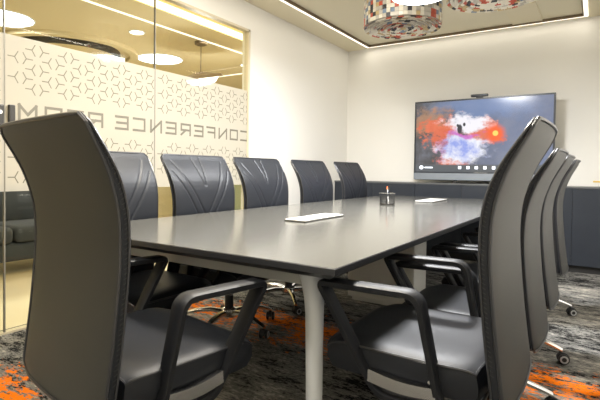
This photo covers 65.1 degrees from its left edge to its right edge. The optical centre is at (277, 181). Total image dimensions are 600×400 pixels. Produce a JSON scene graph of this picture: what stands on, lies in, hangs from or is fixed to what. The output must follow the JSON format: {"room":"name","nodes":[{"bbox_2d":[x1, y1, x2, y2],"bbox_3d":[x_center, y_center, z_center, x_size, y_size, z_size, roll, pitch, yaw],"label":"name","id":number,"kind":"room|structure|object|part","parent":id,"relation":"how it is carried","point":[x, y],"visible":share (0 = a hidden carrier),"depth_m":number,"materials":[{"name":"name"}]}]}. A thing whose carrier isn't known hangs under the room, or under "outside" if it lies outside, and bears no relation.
{"room":"conference room","nodes":[
{"label":"conference room","id":0,"kind":"room"},
{"bbox_2d":[0,0,242,88],"bbox_3d":[-3.089,-1.951,6.001,4.050,0.100,11.500,2,2,34],"label":"ceiling","id":1,"kind":"structure","parent":0,"point":[77,16],"depth_m":5.86,"materials":[{"name":"paint"}]},
{"bbox_2d":[0,9,35,27],"bbox_3d":[-3.189,-1.881,5.404,0.720,0.012,0.720,2,2,34],"label":"recessed light","id":2,"kind":"object","parent":1,"relation":"in","point":[13,19],"visible":0.94,"depth_m":5.46,"materials":[{"name":"white plastic"}]},
{"bbox_2d":[1,29,138,63],"bbox_3d":[-3.048,-1.876,6.821,1.960,0.090,1.960,2,2,34],"label":"ring","id":3,"kind":"object","parent":1,"relation":"attached to","point":[46,36],"visible":0.44,"depth_m":6.14,"materials":[{"name":"paint"}]},
{"bbox_2d":[128,30,145,34],"bbox_3d":[-1.772,-1.875,5.904,0.210,0.012,0.210,2,2,34],"label":"recessed light","id":4,"kind":"object","parent":1,"relation":"in","point":[135,32],"visible":1,"depth_m":5.88,"materials":[{"name":"white plastic"}]},
{"bbox_2d":[130,31,143,34],"bbox_3d":[-1.772,-1.872,5.904,0.170,0.006,0.170,2,2,34],"label":"diffuser","id":5,"kind":"object","parent":4,"relation":"attached to","point":[131,32],"depth_m":5.89,"materials":[{"name":"white plastic"}]},
{"bbox_2d":[138,53,182,64],"bbox_3d":[-1.845,-1.912,7.344,0.720,0.012,0.720,2,2,34],"label":"recessed light","id":6,"kind":"object","parent":1,"relation":"in","point":[162,59],"visible":0.87,"depth_m":7.31,"materials":[{"name":"white plastic"}]},
{"bbox_2d":[82,0,241,76],"bbox_3d":[-3.103,-1.867,4.802,1.918,0.008,8.700,2,2,34],"label":"led light strip","id":7,"kind":"object","parent":1,"relation":"attached to","point":[88,1],"visible":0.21,"depth_m":5.65,"materials":[{"name":"beige plastic"}]},
{"bbox_2d":[137,0,242,39],"bbox_3d":[-1.406,-1.898,4.857,0.018,0.075,11.300,2,2,34],"label":"light strip","id":8,"kind":"object","parent":1,"relation":"attached to","point":[163,6],"visible":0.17,"depth_m":5.45,"materials":[{"name":"beige plastic"}]},
{"bbox_2d":[160,0,242,32],"bbox_3d":[-1.426,-2.026,4.868,0.029,0.150,11.500,2,2,34],"label":"trim","id":9,"kind":"structure","parent":1,"relation":"attached to","point":[167,2],"depth_m":5.59,"materials":[{"name":"paint"}]},
{"bbox_2d":[187,40,222,82],"bbox_3d":[-1.028,-1.583,6.354,0.580,0.599,0.563,2,2,34],"label":"pendant lamp","id":10,"kind":"object","parent":1,"relation":"hanging from","point":[212,77],"visible":0.78,"depth_m":6.22,"materials":[{"name":"white"}]},
{"bbox_3d":[-1.030,-1.413,6.359,0.580,0.174,0.563,2,2,34],"label":"lamp shade","id":11,"kind":"part","parent":10,"relation":"part of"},
{"bbox_2d":[200,76,218,82],"bbox_3d":[-1.032,-1.376,6.356,0.480,0.184,0.463,2,2,34],"label":"diffuser","id":12,"kind":"object","parent":10,"relation":"attached to","point":[212,79],"depth_m":6.19,"materials":[{"name":"white plastic"}]},
{"bbox_2d":[158,187,172,214],"bbox_3d":[-4.822,-0.728,7.199,0.100,3.050,11.500,2,2,34],"label":"wall","id":13,"kind":"structure","parent":0,"point":[165,207],"depth_m":10.52,"materials":[{"name":"paint"}]},
{"bbox_2d":[165,0,347,208],"bbox_3d":[-1.232,-0.501,3.593,0.100,2.870,7.770,2,2,34],"label":"wall","id":14,"kind":"structure","parent":0,"point":[299,78],"depth_m":5.53,"materials":[{"name":"paint"}]},
{"bbox_2d":[0,32,3,191],"bbox_3d":[-2.018,-0.286,2.384,0.014,2.456,1.192,2,2,34],"label":"window","id":15,"kind":"structure","parent":14,"relation":"in","point":[1,33],"depth_m":2.86,"materials":[{"name":"clear glass"}]},
{"bbox_2d":[0,104,14,124],"bbox_3d":[-1.673,-0.403,2.844,0.034,0.140,0.152,2,2,34],"label":"door lock","id":16,"kind":"object","parent":15,"relation":"attached to","point":[11,108],"visible":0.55,"depth_m":2.87,"materials":[{"name":"metal"}]},
{"bbox_3d":[-1.694,-0.400,2.818,0.028,0.135,0.085,2,2,34],"label":"lock plate","id":17,"kind":"part","parent":16,"relation":"part of","materials":[{"name":"metal"}]},
{"bbox_3d":[-1.643,-0.404,2.893,0.028,0.140,0.037,2,2,34],"label":"keeper plate","id":18,"kind":"part","parent":16,"relation":"part of","materials":[{"name":"metal"}]},
{"bbox_2d":[2,0,5,331],"bbox_3d":[-1.681,-0.300,2.880,0.016,2.468,0.008,2,2,34],"label":"trim","id":19,"kind":"structure","parent":14,"relation":"attached to","point":[3,1],"depth_m":2.89,"materials":[{"name":"grey metal"}]},
{"bbox_2d":[5,33,154,191],"bbox_3d":[-1.348,-0.302,3.368,0.014,2.456,1.172,2,2,34],"label":"window","id":20,"kind":"structure","parent":14,"relation":"in","point":[118,97],"depth_m":3.29,"materials":[{"name":"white glass"}]},
{"bbox_2d":[0,0,250,335],"bbox_3d":[-1.858,-0.290,2.632,0.054,2.480,5.470,2,2,34],"label":"trim","id":21,"kind":"structure","parent":14,"relation":"attached to","point":[177,2],"depth_m":4.83,"materials":[{"name":"beige paint"}]},
{"bbox_2d":[153,0,155,172],"bbox_3d":[-1.017,-0.316,3.856,0.016,2.468,0.008,2,2,34],"label":"trim","id":22,"kind":"structure","parent":14,"relation":"attached to","point":[154,67],"depth_m":3.84,"materials":[{"name":"grey metal"}]},
{"bbox_2d":[150,69,246,186],"bbox_3d":[-0.675,-0.318,4.358,0.014,2.456,1.321,2,2,34],"label":"window","id":23,"kind":"structure","parent":14,"relation":"in","point":[193,116],"depth_m":4.26,"materials":[{"name":"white glass"}]},
{"bbox_2d":[0,214,599,399],"bbox_3d":[-1.303,0.953,4.833,8.460,0.100,11.500,2,2,34],"label":"floor","id":24,"kind":"structure","parent":0,"point":[276,368],"depth_m":2.76,"materials":[{"name":"carpet"}]},
{"bbox_2d":[0,191,33,262],"bbox_3d":[-2.881,0.464,4.750,0.900,0.840,2.440,2,2,34],"label":"sofa","id":25,"kind":"object","parent":24,"relation":"on","point":[19,214],"visible":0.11,"depth_m":4.67,"materials":[{"name":"fabric"}]},
{"bbox_2d":[0,226,12,244],"bbox_3d":[-3.067,0.513,4.284,0.680,0.160,0.960,2,2,34],"label":"seat cushion","id":26,"kind":"object","parent":25,"relation":"on","point":[8,231],"depth_m":4.44,"materials":[{"name":"fabric"}]},
{"bbox_2d":[0,218,33,241],"bbox_3d":[-2.515,0.500,5.094,0.680,0.160,0.960,2,2,34],"label":"seat cushion","id":27,"kind":"object","parent":25,"relation":"on","point":[22,228],"depth_m":4.62,"materials":[{"name":"fabric"}]},
{"bbox_2d":[0,191,33,220],"bbox_3d":[-2.831,0.241,5.304,0.190,0.420,0.960,2,2,34],"label":"cushion","id":28,"kind":"object","parent":25,"relation":"on","point":[18,204],"depth_m":5.12,"materials":[{"name":"fabric"}]},
{"bbox_2d":[0,111,266,399],"bbox_3d":[-0.487,0.408,1.544,0.672,1.175,0.647,2,2,43],"label":"office chair","id":29,"kind":"object","parent":24,"relation":"on","point":[82,342],"visible":1,"depth_m":1.33,"materials":[{"name":"black leather"}]},
{"bbox_3d":[-0.653,0.225,1.353,0.604,0.790,0.120,2,2,43],"label":"panel","id":30,"kind":"part","parent":29,"relation":"part of","materials":[{"name":"grey plastic"}]},
{"bbox_3d":[-0.643,0.225,1.364,0.606,0.790,0.151,2,2,43],"label":"backrest","id":31,"kind":"part","parent":29,"relation":"part of","materials":[{"name":"black leather"}]},
{"bbox_3d":[-0.608,0.480,1.826,0.067,0.348,0.397,2,2,43],"label":"armrest","id":32,"kind":"part","parent":29,"relation":"part of","materials":[{"name":"black plastic"}]},
{"bbox_3d":[-0.438,0.562,1.595,0.556,0.106,0.503,2,2,43],"label":"seat","id":33,"kind":"part","parent":29,"relation":"part of","materials":[{"name":"black leather"}]},
{"bbox_3d":[-0.194,0.495,1.437,0.067,0.348,0.397,2,2,43],"label":"armrest","id":34,"kind":"part","parent":29,"relation":"part of","materials":[{"name":"black plastic"}]},
{"bbox_2d":[109,151,212,312],"bbox_3d":[-0.747,0.400,2.481,0.683,1.137,0.685,2,2,34],"label":"office chair","id":35,"kind":"object","parent":24,"relation":"on","point":[136,171],"visible":0.25,"depth_m":2.68,"materials":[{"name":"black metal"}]},
{"bbox_3d":[-0.809,0.506,2.198,0.397,0.348,0.067,2,2,34],"label":"armrest","id":36,"kind":"part","parent":35,"relation":"part of","materials":[{"name":"black plastic"}]},
{"bbox_3d":[-0.942,0.227,2.628,0.151,0.790,0.606,2,2,34],"label":"backrest","id":37,"kind":"part","parent":35,"relation":"part of","materials":[{"name":"black leather"}]},
{"bbox_3d":[-0.694,0.575,2.465,0.503,0.106,0.556,2,2,34],"label":"seat","id":38,"kind":"part","parent":35,"relation":"part of","materials":[{"name":"black leather"}]},
{"bbox_3d":[-0.489,0.498,2.669,0.397,0.348,0.067,2,2,34],"label":"armrest","id":39,"kind":"part","parent":35,"relation":"part of","materials":[{"name":"black plastic"}]},
{"bbox_2d":[160,154,274,338],"bbox_3d":[-0.331,0.391,3.067,0.692,1.137,0.673,2,2,32],"label":"office chair","id":40,"kind":"object","parent":24,"relation":"on","point":[199,184],"visible":0.4,"depth_m":3.09,"materials":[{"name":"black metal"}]},
{"bbox_3d":[-0.537,0.217,3.223,0.151,0.790,0.606,2,2,34],"label":"backrest","id":41,"kind":"part","parent":40,"relation":"part of","materials":[{"name":"black leather"}]},
{"bbox_3d":[-0.500,0.858,3.105,0.287,0.063,0.042,1,1,6],"label":"leg","id":42,"kind":"part","parent":40,"relation":"part of","materials":[{"name":"metal"}]},
{"bbox_3d":[-0.405,0.496,2.794,0.397,0.348,0.067,2,2,34],"label":"armrest","id":43,"kind":"part","parent":40,"relation":"part of","materials":[{"name":"black plastic"}]},
{"bbox_3d":[-0.393,0.864,2.924,0.042,0.063,0.287,1,2,24],"label":"leg","id":44,"kind":"part","parent":40,"relation":"part of","materials":[{"name":"metal"}]},
{"bbox_3d":[-0.289,0.566,3.061,0.503,0.106,0.556,2,2,34],"label":"seat","id":45,"kind":"part","parent":40,"relation":"part of","materials":[{"name":"black leather"}]},
{"bbox_3d":[-0.189,0.865,2.969,0.287,0.063,0.042,2,2,42],"label":"leg","id":46,"kind":"part","parent":40,"relation":"part of","materials":[{"name":"metal"}]},
{"bbox_3d":[-0.168,0.860,3.178,0.287,0.063,0.042,0,2,-30],"label":"leg","id":47,"kind":"part","parent":40,"relation":"part of","materials":[{"name":"metal"}]},
{"bbox_2d":[234,185,240,209],"bbox_3d":[-0.944,0.214,10.171,0.518,1.120,1.750,2,2,34],"label":"wall","id":48,"kind":"structure","parent":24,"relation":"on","point":[237,188],"depth_m":9.87,"materials":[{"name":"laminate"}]},
{"bbox_2d":[233,157,302,314],"bbox_3d":[0.084,0.381,3.696,0.690,1.137,0.696,2,2,34],"label":"office chair","id":49,"kind":"object","parent":24,"relation":"on","point":[264,183],"visible":0.34,"depth_m":3.73,"materials":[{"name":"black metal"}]},
{"bbox_3d":[-0.132,0.208,3.819,0.151,0.790,0.606,2,2,34],"label":"backrest","id":50,"kind":"part","parent":49,"relation":"part of","materials":[{"name":"black leather"}]},
{"bbox_3d":[-0.077,0.851,3.603,0.287,0.063,0.042,0,2,-26],"label":"leg","id":51,"kind":"part","parent":49,"relation":"part of","materials":[{"name":"metal"}]},
{"bbox_3d":[-0.042,0.846,3.810,0.042,0.063,0.287,-1,2,-44],"label":"leg","id":52,"kind":"part","parent":49,"relation":"part of","materials":[{"name":"metal"}]},
{"bbox_3d":[0.109,0.856,3.506,0.042,0.063,0.287,1,1,-8],"label":"leg","id":53,"kind":"part","parent":49,"relation":"part of","materials":[{"name":"metal"}]},
{"bbox_3d":[0.259,0.854,3.653,0.287,0.063,0.042,1,1,10],"label":"leg","id":54,"kind":"part","parent":49,"relation":"part of","materials":[{"name":"metal"}]},
{"bbox_2d":[130,195,483,399],"bbox_3d":[0.737,0.586,3.563,1.493,0.750,4.234,2,2,34],"label":"conference table","id":55,"kind":"object","parent":24,"relation":"on","point":[258,242],"visible":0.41,"depth_m":2.10,"materials":[{"name":"laminate"}]},
{"bbox_3d":[0.117,0.634,1.648,0.122,0.733,0.122,2,2,34],"label":"leg","id":56,"kind":"part","parent":55,"relation":"part of","materials":[{"name":"grey metal"}]},
{"bbox_2d":[284,213,343,222],"bbox_3d":[0.228,0.216,2.824,0.137,0.013,0.480,2,2,34],"label":"cable box","id":57,"kind":"object","parent":55,"relation":"on","point":[310,218],"visible":1,"depth_m":2.75,"materials":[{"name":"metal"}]},
{"bbox_2d":[379,193,395,205],"bbox_3d":[0.941,0.150,4.043,0.141,0.103,0.141,2,2,34],"label":"pen holder","id":58,"kind":"object","parent":55,"relation":"on","point":[382,202],"visible":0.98,"depth_m":4.00,"materials":[{"name":"metal"}]},
{"bbox_2d":[415,198,446,202],"bbox_3d":[1.528,0.187,4.667,0.170,0.013,0.530,2,2,34],"label":"cable box","id":59,"kind":"object","parent":55,"relation":"on","point":[430,200],"visible":0.96,"depth_m":4.54,"materials":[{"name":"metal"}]},
{"bbox_2d":[291,160,347,274],"bbox_3d":[0.528,0.370,4.344,0.698,1.137,0.695,2,2,34],"label":"office chair","id":60,"kind":"object","parent":24,"relation":"on","point":[314,178],"visible":0.33,"depth_m":4.43,"materials":[{"name":"black leather"}]},
{"bbox_3d":[0.329,0.197,4.497,0.151,0.790,0.606,2,2,34],"label":"backrest","id":61,"kind":"part","parent":60,"relation":"part of","materials":[{"name":"black leather"}]},
{"bbox_2d":[333,162,366,198],"bbox_3d":[0.997,0.358,5.067,0.647,1.137,0.672,2,2,34],"label":"office chair","id":62,"kind":"object","parent":24,"relation":"on","point":[352,177],"visible":0.38,"depth_m":5.13,"materials":[{"name":"black leather"}]},
{"bbox_2d":[317,116,557,399],"bbox_3d":[0.563,0.414,1.601,0.647,1.187,0.672,2,2,34],"label":"office chair","id":63,"kind":"object","parent":24,"relation":"on","point":[412,350],"visible":1,"depth_m":1.40,"materials":[{"name":"black leather"}]},
{"bbox_3d":[0.304,0.489,1.440,0.397,0.348,0.067,2,2,34],"label":"armrest","id":64,"kind":"part","parent":63,"relation":"part of","materials":[{"name":"black plastic"}]},
{"bbox_3d":[0.507,0.561,1.648,0.503,0.106,0.556,2,2,34],"label":"seat","id":65,"kind":"part","parent":63,"relation":"part of","materials":[{"name":"black leather"}]},
{"bbox_3d":[0.624,0.482,1.911,0.397,0.348,0.067,2,2,34],"label":"armrest","id":66,"kind":"part","parent":63,"relation":"part of","materials":[{"name":"black plastic"}]},
{"bbox_3d":[0.764,0.228,1.468,0.151,0.790,0.606,2,2,34],"label":"backrest","id":67,"kind":"part","parent":63,"relation":"part of","materials":[{"name":"black leather"}]},
{"bbox_3d":[0.776,0.229,1.459,0.120,0.790,0.604,2,2,34],"label":"panel","id":68,"kind":"part","parent":63,"relation":"part of","materials":[{"name":"grey plastic"}]},
{"bbox_2d":[334,180,599,274],"bbox_3d":[2.265,0.475,5.702,3.352,0.905,0.373,2,2,34],"label":"credenza","id":69,"kind":"object","parent":24,"relation":"on","point":[581,204],"visible":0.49,"depth_m":4.95,"materials":[{"name":"laminate"}]},
{"bbox_3d":[1.016,0.414,6.338,0.554,0.802,0.018,2,2,34],"label":"door","id":70,"kind":"part","parent":69,"relation":"part of","materials":[{"name":"laminate"}]},
{"bbox_3d":[1.476,0.428,6.025,0.554,0.802,0.018,2,2,34],"label":"door","id":71,"kind":"part","parent":69,"relation":"part of","materials":[{"name":"laminate"}]},
{"bbox_3d":[1.937,0.442,5.712,0.554,0.802,0.018,2,2,34],"label":"door","id":72,"kind":"part","parent":69,"relation":"part of","materials":[{"name":"laminate"}]},
{"bbox_3d":[2.397,0.455,5.400,0.554,0.802,0.018,2,2,34],"label":"door","id":73,"kind":"part","parent":69,"relation":"part of","materials":[{"name":"laminate"}]},
{"bbox_3d":[2.857,0.469,5.087,0.554,0.802,0.018,2,2,34],"label":"door","id":74,"kind":"part","parent":69,"relation":"part of","materials":[{"name":"laminate"}]},
{"bbox_3d":[3.317,0.483,4.774,0.554,0.802,0.018,2,2,34],"label":"door","id":75,"kind":"part","parent":69,"relation":"part of","materials":[{"name":"laminate"}]},
{"bbox_2d":[395,148,568,399],"bbox_3d":[0.949,0.430,2.173,0.656,1.137,0.671,2,2,32],"label":"office chair","id":76,"kind":"object","parent":24,"relation":"on","point":[452,297],"visible":0.55,"depth_m":1.95,"materials":[{"name":"black leather"}]},
{"bbox_3d":[0.891,0.602,2.209,0.503,0.106,0.556,2,2,34],"label":"seat","id":77,"kind":"part","parent":76,"relation":"part of","materials":[{"name":"black leather"}]},
{"bbox_3d":[0.689,0.530,2.002,0.397,0.348,0.067,2,2,34],"label":"armrest","id":78,"kind":"part","parent":76,"relation":"part of","materials":[{"name":"black plastic"}]},
{"bbox_3d":[1.008,0.523,2.473,0.397,0.348,0.067,2,2,34],"label":"armrest","id":79,"kind":"part","parent":76,"relation":"part of","materials":[{"name":"black plastic"}]},
{"bbox_3d":[1.148,0.269,2.030,0.151,0.790,0.606,2,2,34],"label":"backrest","id":80,"kind":"part","parent":76,"relation":"part of","materials":[{"name":"black leather"}]},
{"bbox_3d":[1.075,0.903,2.115,0.287,0.063,0.042,1,2,27],"label":"leg","id":81,"kind":"part","parent":76,"relation":"part of","materials":[{"name":"metal"}]},
{"bbox_3d":[1.161,0.270,2.021,0.120,0.790,0.604,2,2,34],"label":"panel","id":82,"kind":"part","parent":76,"relation":"part of","materials":[{"name":"grey plastic"}]},
{"bbox_2d":[438,154,575,364],"bbox_3d":[1.335,0.421,2.735,0.675,1.137,0.690,2,2,34],"label":"office chair","id":83,"kind":"object","parent":24,"relation":"on","point":[552,294],"visible":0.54,"depth_m":2.51,"materials":[{"name":"grey plastic"}]},
{"bbox_3d":[1.085,0.521,2.579,0.397,0.348,0.067,2,2,34],"label":"armrest","id":84,"kind":"part","parent":83,"relation":"part of","materials":[{"name":"black plastic"}]},
{"bbox_3d":[1.288,0.593,2.787,0.503,0.106,0.556,2,2,34],"label":"seat","id":85,"kind":"part","parent":83,"relation":"part of","materials":[{"name":"black leather"}]},
{"bbox_3d":[1.405,0.513,3.050,0.397,0.348,0.067,2,2,34],"label":"armrest","id":86,"kind":"part","parent":83,"relation":"part of","materials":[{"name":"black plastic"}]},
{"bbox_3d":[1.544,0.260,2.607,0.151,0.790,0.606,2,2,34],"label":"backrest","id":87,"kind":"part","parent":83,"relation":"part of","materials":[{"name":"black leather"}]},
{"bbox_3d":[1.449,0.894,2.660,0.287,0.063,0.042,2,2,40],"label":"leg","id":88,"kind":"part","parent":83,"relation":"part of","materials":[{"name":"metal"}]},
{"bbox_3d":[1.557,0.260,2.598,0.120,0.790,0.604,2,2,34],"label":"panel","id":89,"kind":"part","parent":83,"relation":"part of","materials":[{"name":"grey plastic"}]},
{"bbox_2d":[475,159,580,316],"bbox_3d":[1.898,0.407,3.558,0.678,1.137,0.694,2,2,34],"label":"office chair","id":90,"kind":"object","parent":24,"relation":"on","point":[562,267],"visible":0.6,"depth_m":3.23,"materials":[{"name":"grey plastic"}]},
{"bbox_3d":[2.097,0.247,3.416,0.151,0.790,0.606,2,2,34],"label":"backrest","id":91,"kind":"part","parent":90,"relation":"part of","materials":[{"name":"black leather"}]},
{"bbox_3d":[2.022,0.881,3.498,0.287,0.063,0.042,2,2,28],"label":"leg","id":92,"kind":"part","parent":90,"relation":"part of","materials":[{"name":"metal"}]},
{"bbox_3d":[2.110,0.247,3.407,0.120,0.790,0.604,2,2,34],"label":"panel","id":93,"kind":"part","parent":90,"relation":"part of","materials":[{"name":"black leather"}]},
{"bbox_2d":[244,0,599,51],"bbox_3d":[0.217,-1.833,2.587,3.560,0.120,7.970,2,2,34],"label":"ceiling","id":94,"kind":"structure","parent":0,"point":[278,8],"depth_m":5.39,"materials":[{"name":"paint"}]},
{"bbox_2d":[291,0,581,44],"bbox_3d":[0.300,-1.845,2.844,2.552,0.105,7.090,2,2,34],"label":"ceiling panel","id":95,"kind":"object","parent":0,"point":[347,15],"visible":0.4,"depth_m":5.18,"materials":[{"name":"paint"}]},
{"bbox_2d":[364,0,442,38],"bbox_3d":[1.158,-1.620,4.364,0.706,0.399,0.705,1,1,-7],"label":"lamp","id":96,"kind":"object","parent":95,"relation":"hanging from","point":[385,19],"visible":0.98,"depth_m":4.20,"materials":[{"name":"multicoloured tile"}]},
{"bbox_3d":[1.155,-1.450,4.367,0.690,0.001,0.690,2,2,34],"label":"plate","id":97,"kind":"part","parent":96,"relation":"part of","materials":[{"name":"multicoloured"}]},
{"bbox_2d":[393,0,439,4],"bbox_3d":[1.065,-1.595,3.507,0.444,0.410,0.444,2,2,34],"label":"lamp","id":98,"kind":"object","parent":95,"relation":"hanging from","point":[404,2],"visible":1,"depth_m":3.65,"materials":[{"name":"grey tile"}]},
{"bbox_2d":[280,0,587,47],"bbox_3d":[0.299,-1.776,2.846,2.552,0.029,7.090,2,2,34],"label":"led light strip","id":99,"kind":"object","parent":95,"relation":"attached to","point":[584,3],"visible":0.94,"depth_m":5.49,"materials":[{"name":"beige plastic"}]},
{"bbox_2d":[446,0,534,12],"bbox_3d":[1.679,-1.611,3.645,0.695,0.369,0.693,2,2,34],"label":"lamp","id":100,"kind":"object","parent":95,"relation":"hanging from","point":[473,6],"visible":1,"depth_m":3.82,"materials":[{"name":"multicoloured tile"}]},
{"bbox_2d":[346,16,599,186],"bbox_3d":[2.417,-0.511,5.883,3.560,2.870,0.120,2,2,34],"label":"wall","id":101,"kind":"structure","parent":0,"point":[385,84],"depth_m":5.80,"materials":[{"name":"paint"}]},
{"bbox_2d":[414,92,555,182],"bbox_3d":[2.434,-0.479,5.614,1.533,1.010,0.303,2,2,34],"label":"display screen","id":102,"kind":"object","parent":101,"relation":"attached to","point":[457,139],"visible":0.81,"depth_m":5.56,"materials":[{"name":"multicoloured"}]},
{"bbox_2d":[471,93,488,97],"bbox_3d":[2.372,-1.005,5.519,0.190,0.045,0.070,2,2,34],"label":"camera","id":103,"kind":"object","parent":102,"relation":"on","point":[485,94],"visible":0.91,"depth_m":5.49,"materials":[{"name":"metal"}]}
]}

